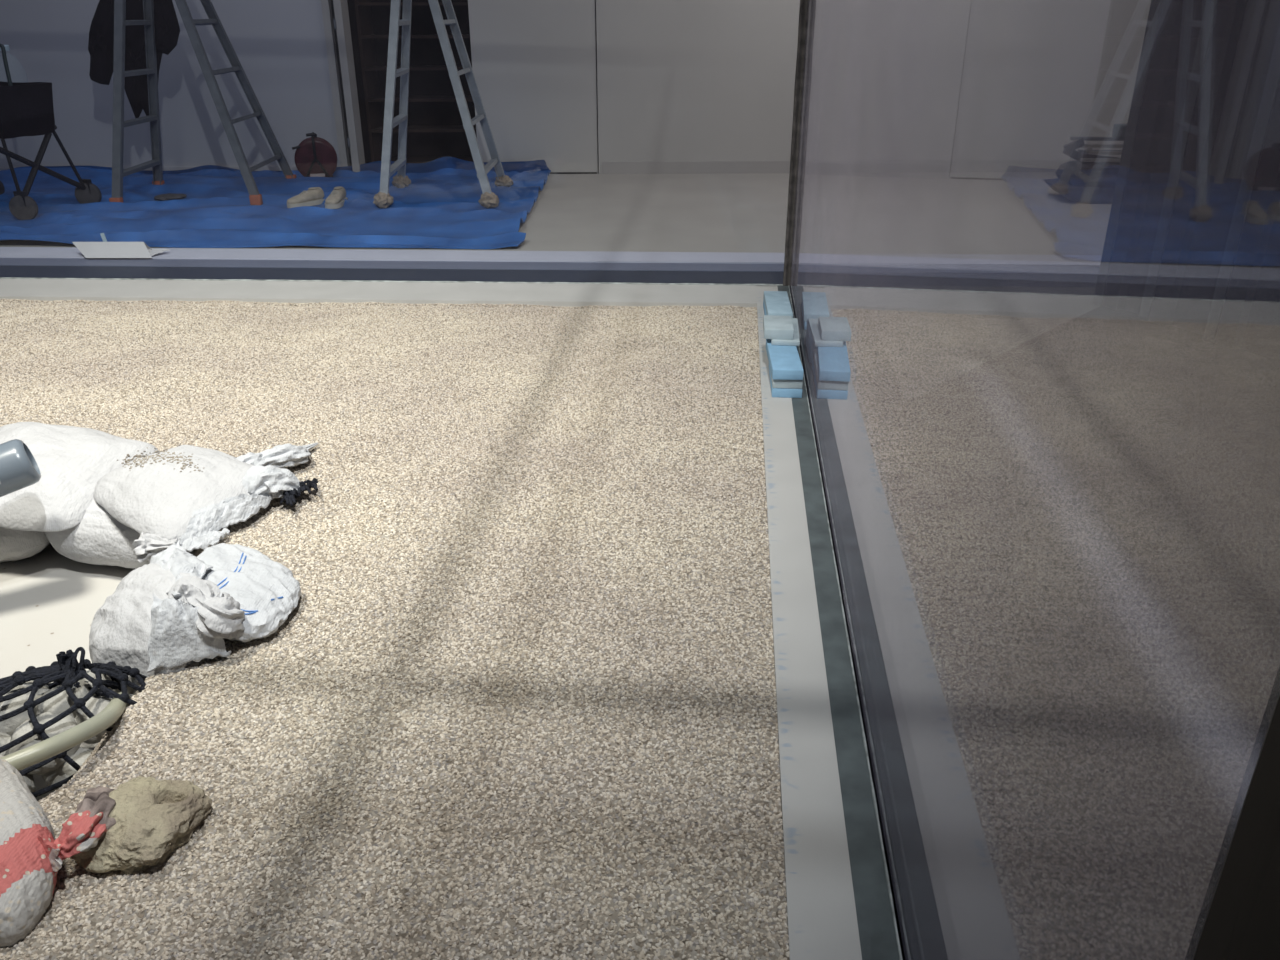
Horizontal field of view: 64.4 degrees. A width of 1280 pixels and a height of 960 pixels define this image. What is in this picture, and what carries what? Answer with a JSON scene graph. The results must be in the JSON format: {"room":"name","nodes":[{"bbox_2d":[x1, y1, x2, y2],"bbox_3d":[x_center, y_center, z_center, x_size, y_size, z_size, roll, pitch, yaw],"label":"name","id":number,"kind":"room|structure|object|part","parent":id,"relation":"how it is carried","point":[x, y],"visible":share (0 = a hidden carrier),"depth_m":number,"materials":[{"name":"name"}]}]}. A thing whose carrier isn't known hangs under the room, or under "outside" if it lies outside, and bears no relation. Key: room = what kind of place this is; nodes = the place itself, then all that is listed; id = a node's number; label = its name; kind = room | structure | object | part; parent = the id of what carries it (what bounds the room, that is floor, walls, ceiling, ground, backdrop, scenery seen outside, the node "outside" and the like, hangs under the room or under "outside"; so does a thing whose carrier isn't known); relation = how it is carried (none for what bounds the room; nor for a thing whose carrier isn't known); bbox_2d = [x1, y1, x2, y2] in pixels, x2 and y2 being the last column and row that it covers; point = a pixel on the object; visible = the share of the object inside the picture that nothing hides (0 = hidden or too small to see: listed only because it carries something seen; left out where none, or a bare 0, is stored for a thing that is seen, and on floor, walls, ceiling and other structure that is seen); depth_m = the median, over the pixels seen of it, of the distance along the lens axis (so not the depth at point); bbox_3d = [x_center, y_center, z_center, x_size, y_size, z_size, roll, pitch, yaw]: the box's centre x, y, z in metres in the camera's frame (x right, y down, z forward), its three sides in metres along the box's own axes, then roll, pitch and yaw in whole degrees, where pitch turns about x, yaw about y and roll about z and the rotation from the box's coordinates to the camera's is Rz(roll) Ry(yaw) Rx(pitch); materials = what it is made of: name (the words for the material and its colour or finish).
{"room":"art gallery","nodes":[
{"label":"art gallery","id":0,"kind":"room"},
{"bbox_2d":[0,543,193,800],"bbox_3d":[-2.312,0.229,3.000,5.322,0.060,4.400,2,25,5],"label":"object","id":1,"kind":"structure","parent":0,"point":[50,600],"depth_m":2.71,"materials":[{"name":"white"}]},
{"bbox_2d":[0,527,49,561],"bbox_3d":[-1.910,0.118,2.936,0.498,0.197,0.284,4,25,8],"label":"sandbag","id":2,"kind":"object","parent":1,"relation":"on","point":[15,545],"visible":0.41,"depth_m":2.83,"materials":[{"name":"white fabric"}]},
{"bbox_2d":[45,499,179,568],"bbox_3d":[-1.434,0.142,2.839,0.723,0.216,0.265,16,29,30],"label":"sandbag","id":3,"kind":"object","parent":1,"relation":"on","point":[99,539],"visible":0.47,"depth_m":2.77,"materials":[{"name":"white fabric"}]},
{"bbox_2d":[0,422,158,531],"bbox_3d":[-1.729,-0.029,2.938,0.543,0.168,0.480,2,25,5],"label":"sandbag","id":4,"kind":"object","parent":3,"relation":"on","point":[71,460],"visible":0.67,"depth_m":2.86,"materials":[{"name":"white fabric"}]},
{"bbox_2d":[0,439,40,496],"bbox_3d":[-2.122,0.223,2.355,1.340,0.414,0.123,-14,28,-27],"label":"pipe","id":5,"kind":"object","parent":4,"relation":"on","point":[19,469],"visible":1,"depth_m":2.54,"materials":[{"name":"grey metal"}]},
{"bbox_2d":[93,442,317,551],"bbox_3d":[-1.240,-0.003,2.851,0.577,0.130,0.710,2,25,5],"label":"sandbag","id":6,"kind":"object","parent":3,"relation":"on","point":[190,493],"visible":0.98,"depth_m":2.74,"materials":[{"name":"white fabric"}]},
{"bbox_2d":[0,299,789,959],"bbox_3d":[-2.092,0.040,3.143,4.922,0.249,4.018,2,25,5],"label":"gravel","id":7,"kind":"object","parent":1,"relation":"on","point":[516,699],"visible":0.91,"depth_m":2.18,"materials":[{"name":"beige gravel"}]},
{"bbox_2d":[0,754,115,946],"bbox_3d":[-1.048,0.577,1.658,0.383,0.161,0.303,9,26,18],"label":"sandbag","id":8,"kind":"object","parent":7,"relation":"on","point":[31,856],"visible":0.99,"depth_m":1.57,"materials":[{"name":"white fabric"}]},
{"bbox_2d":[0,647,149,796],"bbox_3d":[-1.193,0.501,2.023,0.466,0.235,0.387,2,25,5],"label":"net bag","id":9,"kind":"object","parent":7,"relation":"on","point":[66,671],"visible":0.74,"depth_m":2.00,"materials":[{"name":"black fabric"}]},
{"bbox_2d":[0,731,10,755],"bbox_3d":[-1.259,0.529,1.924,0.126,0.111,0.161,2,25,5],"label":"stone","id":10,"kind":"object","parent":9,"relation":"in","point":[5,738],"visible":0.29,"depth_m":1.93,"materials":[{"name":"white stone"}]},
{"bbox_2d":[0,680,49,736],"bbox_3d":[-1.238,0.460,2.027,0.129,0.110,0.155,2,25,5],"label":"stone","id":11,"kind":"object","parent":9,"relation":"in","point":[8,726],"visible":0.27,"depth_m":1.97,"materials":[{"name":"beige stone"}]},
{"bbox_2d":[19,770,35,791],"bbox_3d":[-1.198,0.587,1.918,0.111,0.091,0.109,2,25,5],"label":"stone","id":12,"kind":"object","parent":9,"relation":"in","point":[28,779],"visible":0.16,"depth_m":1.92,"materials":[{"name":"white stone"}]},
{"bbox_2d":[9,712,80,774],"bbox_3d":[-1.145,0.506,1.962,0.120,0.103,0.138,2,25,5],"label":"stone","id":13,"kind":"object","parent":9,"relation":"in","point":[68,722],"visible":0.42,"depth_m":1.93,"materials":[{"name":"white stone"}]},
{"bbox_2d":[37,685,83,717],"bbox_3d":[-1.150,0.451,2.018,0.086,0.075,0.105,2,25,5],"label":"stone","id":14,"kind":"object","parent":9,"relation":"in","point":[61,702],"visible":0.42,"depth_m":1.99,"materials":[{"name":"beige stone"}]},
{"bbox_2d":[0,692,130,770],"bbox_3d":[-1.058,0.484,1.877,0.116,0.113,0.368,8,26,16],"label":"hose","id":15,"kind":"object","parent":9,"relation":"on","point":[41,751],"visible":0.94,"depth_m":1.82,"materials":[{"name":"beige plastic"}]},
{"bbox_2d":[41,747,92,789],"bbox_3d":[-1.092,0.564,1.970,0.109,0.081,0.092,2,25,5],"label":"stone","id":16,"kind":"object","parent":9,"relation":"in","point":[66,770],"visible":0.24,"depth_m":1.93,"materials":[{"name":"white stone"}]},
{"bbox_2d":[74,696,111,743],"bbox_3d":[-1.084,0.480,2.031,0.123,0.089,0.104,2,25,5],"label":"stone","id":17,"kind":"object","parent":9,"relation":"in","point":[95,705],"visible":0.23,"depth_m":2.00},
{"bbox_2d":[75,670,111,696],"bbox_3d":[-1.136,0.435,2.079,0.097,0.079,0.110,2,25,5],"label":"stone","id":18,"kind":"object","parent":9,"relation":"in","point":[84,689],"visible":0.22,"depth_m":2.05,"materials":[{"name":"beige stone"}]},
{"bbox_2d":[112,678,133,693],"bbox_3d":[-1.107,0.446,2.124,0.081,0.067,0.086,2,25,5],"label":"stone","id":19,"kind":"object","parent":9,"relation":"in","point":[130,690],"visible":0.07,"depth_m":2.12,"materials":[{"name":"beige stone"}]},
{"bbox_2d":[70,776,212,874],"bbox_3d":[-0.832,0.579,1.700,0.192,0.116,0.197,2,25,5],"label":"stone","id":20,"kind":"object","parent":7,"relation":"on","point":[153,817],"visible":0.85,"depth_m":1.65,"materials":[{"name":"beige stone"}]},
{"bbox_2d":[89,543,300,693],"bbox_3d":[-1.007,0.299,2.310,0.466,0.282,0.477,2,25,5],"label":"sandbag","id":21,"kind":"object","parent":7,"relation":"on","point":[174,611],"visible":0.88,"depth_m":2.18,"materials":[{"name":"white fabric"}]},
{"bbox_2d":[280,478,317,505],"bbox_3d":[-0.945,0.030,2.839,0.098,0.035,0.178,12,28,24],"label":"scrap","id":22,"kind":"object","parent":7,"relation":"on","point":[289,497],"visible":1,"depth_m":2.82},
{"bbox_2d":[0,279,756,306],"bbox_3d":[-2.109,-0.790,4.987,5.349,0.300,0.340,1,25,2],"label":"trim","id":23,"kind":"structure","parent":0,"point":[549,294],"depth_m":4.85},
{"bbox_2d":[0,277,782,285],"bbox_3d":[-2.021,-0.997,5.073,5.476,0.012,0.014,1,25,2],"label":"trim","id":24,"kind":"structure","parent":23,"relation":"on","point":[0,277],"depth_m":5.04,"materials":[{"name":"plastic"}]},
{"bbox_2d":[0,265,1097,292],"bbox_3d":[0.861,-0.970,5.136,11.232,0.100,0.262,1,25,2],"label":"trim","id":25,"kind":"structure","parent":0,"point":[485,275],"depth_m":5.17,"materials":[{"name":"black metal"}]},
{"bbox_2d":[0,258,1099,273],"bbox_3d":[0.880,-1.061,5.325,11.226,0.104,0.160,1,25,2],"label":"trim","id":26,"kind":"structure","parent":0,"point":[3,261],"depth_m":5.33,"materials":[{"name":"grey metal"}]},
{"bbox_2d":[0,247,1101,265],"bbox_3d":[0.898,-1.147,5.499,11.230,0.112,0.230,1,25,2],"label":"trim","id":27,"kind":"structure","parent":0,"point":[5,252],"depth_m":5.48,"materials":[{"name":"grey metal"}]},
{"bbox_2d":[72,233,151,257],"bbox_3d":[-2.843,-1.277,5.495,0.441,0.122,0.133,0,25,0],"label":"paper card","id":28,"kind":"object","parent":27,"relation":"on","point":[104,249],"visible":0.94,"depth_m":5.47,"materials":[{"name":"white paper"}]},
{"bbox_2d":[148,248,169,255],"bbox_3d":[-2.642,-1.238,5.524,0.125,0.024,0.106,5,26,10],"label":"paper scrap","id":29,"kind":"object","parent":27,"relation":"on","point":[153,251],"visible":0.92,"depth_m":5.54,"materials":[{"name":"white paper"}]},
{"bbox_2d":[0,172,1111,254],"bbox_3d":[-0.338,-1.933,7.192,14.213,0.100,3.415,1,25,2],"label":"floor","id":30,"kind":"structure","parent":0,"point":[1000,213],"depth_m":6.60,"materials":[{"name":"beige concrete"}]},
{"bbox_2d":[0,157,550,248],"bbox_3d":[-3.647,-1.977,6.996,6.041,0.141,2.791,1,25,1],"label":"tarpaulin","id":31,"kind":"object","parent":30,"relation":"on","point":[440,207],"visible":0.84,"depth_m":6.62,"materials":[{"name":"blue plastic"}]},
{"bbox_2d":[0,44,101,219],"bbox_3d":[-4.232,-2.267,6.575,1.015,1.022,0.680,8,26,17],"label":"wagon","id":32,"kind":"object","parent":31,"relation":"on","point":[26,108],"visible":0.94,"depth_m":6.40,"materials":[{"name":"black fabric"}]},
{"bbox_2d":[0,45,9,50],"bbox_3d":[-4.143,-2.626,6.703,0.190,0.449,0.190,2,25,5],"label":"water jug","id":33,"kind":"object","parent":32,"relation":"in","point":[7,48],"visible":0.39,"depth_m":6.60,"materials":[{"name":"plastic"}]},
{"bbox_3d":[-4.054,-2.631,6.485,0.138,0.286,0.049,20,32,36],"label":"pull handle","id":34,"kind":"part","parent":32,"relation":"part of","materials":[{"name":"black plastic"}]},
{"bbox_2d":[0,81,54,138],"bbox_3d":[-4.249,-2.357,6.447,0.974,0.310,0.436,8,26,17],"label":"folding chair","id":35,"kind":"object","parent":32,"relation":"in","point":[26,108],"depth_m":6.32,"materials":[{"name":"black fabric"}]},
{"bbox_2d":[154,193,186,200],"bbox_3d":[-3.307,-1.993,7.147,0.214,0.040,0.176,-23,33,-40],"label":"crumpled cloth","id":36,"kind":"object","parent":31,"relation":"on","point":[169,196],"visible":0.99,"depth_m":7.10,"materials":[{"name":"grey fabric"}]},
{"bbox_2d":[109,0,296,204],"bbox_3d":[-3.086,-2.932,6.879,0.974,1.956,1.022,-1,25,-2],"label":"stepladder","id":37,"kind":"object","parent":31,"relation":"on","point":[119,73],"visible":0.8,"depth_m":6.87,"materials":[{"name":"metal"}]},
{"bbox_2d":[88,0,179,117],"bbox_3d":[-3.515,-2.998,7.095,0.716,0.948,0.240,2,25,5],"label":"jacket","id":38,"kind":"object","parent":37,"relation":"hanging from","point":[167,29],"visible":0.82,"depth_m":7.00,"materials":[{"name":"black fabric"}]},
{"bbox_2d":[287,187,324,207],"bbox_3d":[-2.269,-1.914,6.879,0.105,0.107,0.275,18,30,33],"label":"shoe","id":39,"kind":"object","parent":31,"relation":"on","point":[313,196],"visible":0.98,"depth_m":6.86,"materials":[{"name":"beige fabric"}]},
{"bbox_2d":[292,132,336,176],"bbox_3d":[-2.505,-2.502,7.847,0.317,0.360,0.227,-5,26,-11],"label":"reel","id":40,"kind":"object","parent":31,"relation":"on","point":[315,156],"visible":0.96,"depth_m":7.78,"materials":[{"name":"red plastic"}]},
{"bbox_3d":[-2.488,-2.610,7.699,0.080,0.037,0.022,-6,26,-13],"label":"handle","id":41,"kind":"part","parent":40,"relation":"part of","materials":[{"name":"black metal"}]},
{"bbox_2d":[325,186,347,208],"bbox_3d":[-2.058,-1.914,6.878,0.112,0.107,0.278,2,25,5],"label":"shoe","id":42,"kind":"object","parent":31,"relation":"on","point":[334,200],"visible":0.99,"depth_m":6.82,"materials":[{"name":"beige fabric"}]},
{"bbox_2d":[373,0,512,207],"bbox_3d":[-1.390,-2.878,6.774,0.900,1.965,0.896,0,25,0],"label":"stepladder","id":43,"kind":"object","parent":31,"relation":"on","point":[382,199],"visible":0.96,"depth_m":6.79,"materials":[{"name":"aluminium"},{"name":"beige cloth"}]},
{"bbox_2d":[1043,161,1118,203],"bbox_3d":[3.274,-2.094,7.140,0.750,0.235,0.400,2,25,5],"label":"crate","id":44,"kind":"object","parent":30,"relation":"on","point":[1076,181],"visible":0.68,"depth_m":7.00,"materials":[{"name":"plastic"}]},
{"bbox_2d":[1056,161,1118,186],"bbox_3d":[3.308,-2.143,7.113,0.680,0.123,0.340,2,25,5],"label":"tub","id":45,"kind":"object","parent":44,"relation":"in","point":[1070,173],"depth_m":6.99,"materials":[{"name":"blue plastic"}]},
{"bbox_2d":[1062,137,1123,166],"bbox_3d":[3.280,-2.264,7.019,0.731,0.200,0.274,2,25,5],"label":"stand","id":46,"kind":"object","parent":44,"relation":"on","point":[1089,157],"visible":0.58,"depth_m":6.97,"materials":[{"name":"metal"}]},
{"bbox_3d":[3.055,-2.244,6.912,0.040,0.040,0.024,2,25,5],"label":"knob","id":47,"kind":"part","parent":46,"relation":"part of","materials":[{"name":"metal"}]},
{"bbox_2d":[1112,124,1126,138],"bbox_3d":[3.358,-2.398,6.989,0.160,0.087,0.160,2,25,5],"label":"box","id":48,"kind":"object","parent":46,"relation":"on","point":[1119,130],"visible":0.49,"depth_m":6.95,"materials":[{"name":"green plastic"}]},
{"bbox_3d":[3.193,-2.069,6.963,0.220,0.040,0.014,2,25,5],"label":"handle","id":49,"kind":"part","parent":44,"relation":"part of","materials":[{"name":"blue plastic"}]},
{"bbox_2d":[0,0,1150,173],"bbox_3d":[-0.222,-3.876,7.685,14.120,3.000,0.131,-1,25,-2],"label":"wall","id":50,"kind":"structure","parent":0,"point":[678,80],"depth_m":7.97,"materials":[{"name":"white paint"}]},
{"bbox_2d":[0,166,340,170],"bbox_3d":[-4.840,-2.462,8.121,4.878,0.070,0.010,-1,25,-2],"label":"baseboard","id":51,"kind":"structure","parent":50,"relation":"attached to","point":[272,168],"depth_m":8.15,"materials":[{"name":"white paint"}]},
{"bbox_2d":[321,0,351,166],"bbox_3d":[-2.370,-3.438,7.811,0.055,2.100,0.147,2,25,5],"label":"trim","id":52,"kind":"structure","parent":50,"relation":"attached to","point":[325,4],"depth_m":7.90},
{"bbox_2d":[333,0,364,171],"bbox_3d":[-2.278,-3.430,7.789,0.067,2.095,0.160,2,25,5],"label":"door","id":53,"kind":"structure","parent":50,"relation":"in","point":[341,21],"depth_m":7.91,"materials":[{"name":"metal"}]},
{"bbox_2d":[550,172,596,173],"bbox_3d":[-0.827,-2.491,8.250,0.958,0.012,0.006,-1,25,-2],"label":"baseboard","id":54,"kind":"structure","parent":50,"relation":"attached to","point":[550,172],"depth_m":8.26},
{"bbox_2d":[602,160,1076,173],"bbox_3d":[3.255,-2.578,8.337,7.134,0.095,0.010,-1,25,-2],"label":"baseboard","id":55,"kind":"structure","parent":50,"relation":"attached to","point":[880,166],"depth_m":8.29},
{"bbox_2d":[756,286,861,959],"bbox_3d":[0.406,0.187,2.901,0.104,0.300,4.747,2,25,5],"label":"trim","id":56,"kind":"structure","parent":0,"point":[822,922],"depth_m":1.94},
{"bbox_2d":[769,366,801,397],"bbox_3d":[0.528,-0.375,3.708,0.108,0.034,0.341,2,25,5],"label":"foam block","id":57,"kind":"object","parent":56,"relation":"on","point":[776,392],"visible":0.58,"depth_m":3.56,"materials":[{"name":"blue plastic"}]},
{"bbox_2d":[770,370,802,388],"bbox_3d":[0.527,-0.408,3.695,0.109,0.035,0.346,2,25,5],"label":"foam block","id":58,"kind":"object","parent":57,"relation":"on","point":[776,383],"visible":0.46,"depth_m":3.54,"materials":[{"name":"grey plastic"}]},
{"bbox_2d":[766,339,803,379],"bbox_3d":[0.520,-0.440,3.678,0.106,0.036,0.360,1,25,2],"label":"foam block","id":59,"kind":"object","parent":58,"relation":"on","point":[784,361],"visible":0.84,"depth_m":3.59,"materials":[{"name":"blue plastic"}]},
{"bbox_2d":[771,318,799,345],"bbox_3d":[0.555,-0.570,3.891,0.110,0.018,0.312,2,25,5],"label":"foam block","id":60,"kind":"object","parent":59,"relation":"on","point":[796,340],"visible":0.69,"depth_m":3.76,"materials":[{"name":"plastic"}]},
{"bbox_2d":[763,315,793,339],"bbox_3d":[0.522,-0.578,3.841,0.108,0.038,0.190,2,25,5],"label":"foam block","id":61,"kind":"object","parent":60,"relation":"on","point":[774,326],"visible":1,"depth_m":3.77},
{"bbox_3d":[0.602,-0.734,4.474,0.111,0.034,0.372,2,25,5],"label":"foam block","id":62,"kind":"object","parent":56,"relation":"on","visible":0},
{"bbox_2d":[763,291,792,317],"bbox_3d":[0.604,-0.766,4.460,0.105,0.034,0.370,1,25,3],"label":"foam block","id":63,"kind":"object","parent":62,"relation":"on","point":[776,302],"visible":0.77,"depth_m":4.43,"materials":[{"name":"blue plastic"}]},
{"bbox_2d":[777,286,902,959],"bbox_3d":[0.488,0.186,2.905,0.058,0.299,4.772,2,25,5],"label":"trim","id":64,"kind":"structure","parent":0,"point":[877,935],"depth_m":1.93,"materials":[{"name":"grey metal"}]},
{"bbox_2d":[783,0,807,285],"bbox_3d":[0.721,-1.974,4.508,0.044,2.250,0.029,2,25,5],"label":"trim","id":65,"kind":"structure","parent":64,"relation":"on","point":[798,88],"depth_m":4.68,"materials":[{"name":"metal"}]},
{"bbox_2d":[791,294,1135,959],"bbox_3d":[0.659,0.338,2.578,0.324,0.300,5.483,2,25,5],"label":"glass panel","id":66,"kind":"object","parent":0,"point":[989,856],"depth_m":1.89,"materials":[{"name":"clear glass"}]},
{"bbox_2d":[1192,693,1279,959],"bbox_3d":[0.407,0.070,0.441,0.176,2.600,0.090,2,25,5],"label":"trim","id":67,"kind":"structure","parent":66,"relation":"on","point":[1242,922],"depth_m":0.53,"materials":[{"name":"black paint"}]},
{"bbox_2d":[862,285,1279,959],"bbox_3d":[3.401,0.819,1.319,5.561,0.099,8.302,2,25,5],"label":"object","id":68,"kind":"structure","parent":0,"point":[1109,479],"depth_m":2.62,"materials":[{"name":"glass"}]},
{"bbox_2d":[1093,0,1205,313],"bbox_3d":[2.180,-1.897,4.051,0.080,2.500,0.289,-9,27,-19],"label":"partition panel","id":69,"kind":"object","parent":68,"relation":"on","point":[1172,30],"visible":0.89,"depth_m":4.30,"materials":[{"name":"clear glass"}]},
{"bbox_2d":[1138,0,1279,335],"bbox_3d":[2.291,-1.777,3.793,0.080,2.500,0.359,-9,27,-19],"label":"partition panel","id":70,"kind":"object","parent":68,"relation":"on","point":[1237,38],"visible":0.92,"depth_m":4.05,"materials":[{"name":"clear glass"}]},
{"bbox_2d":[1203,24,1279,360],"bbox_3d":[2.418,-1.639,3.498,0.080,2.500,0.379,-9,27,-19],"label":"partition panel","id":71,"kind":"object","parent":68,"relation":"on","point":[1244,313],"visible":1,"depth_m":3.92,"materials":[{"name":"clear glass"}]},
{"bbox_3d":[-1.726,-2.603,8.622,1.910,0.100,1.001,2,25,5],"label":"floor","id":72,"kind":"structure","parent":0,"visible":0},
{"bbox_2d":[347,0,476,162],"bbox_3d":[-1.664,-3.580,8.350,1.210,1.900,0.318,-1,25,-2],"label":"shelf unit","id":73,"kind":"object","parent":72,"relation":"on","point":[366,35],"visible":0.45,"depth_m":8.41,"materials":[{"name":"black metal"}]},
{"bbox_3d":[-2.238,-3.572,8.334,0.022,1.900,0.323,2,25,5],"label":"panel","id":74,"kind":"part","parent":73,"relation":"part of","materials":[{"name":"black metal"}]},
{"bbox_3d":[0.534,-2.056,2.007,0.064,0.060,4.554,2,25,5],"label":"trim","id":75,"kind":"structure","parent":0,"visible":0},
{"bbox_2d":[790,0,884,621],"bbox_3d":[0.537,-1.022,2.477,0.010,2.250,4.508,2,25,5],"label":"glass panel","id":76,"kind":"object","parent":75,"relation":"attached to","point":[844,37],"depth_m":2.83,"materials":[{"name":"clear glass"}]}
]}

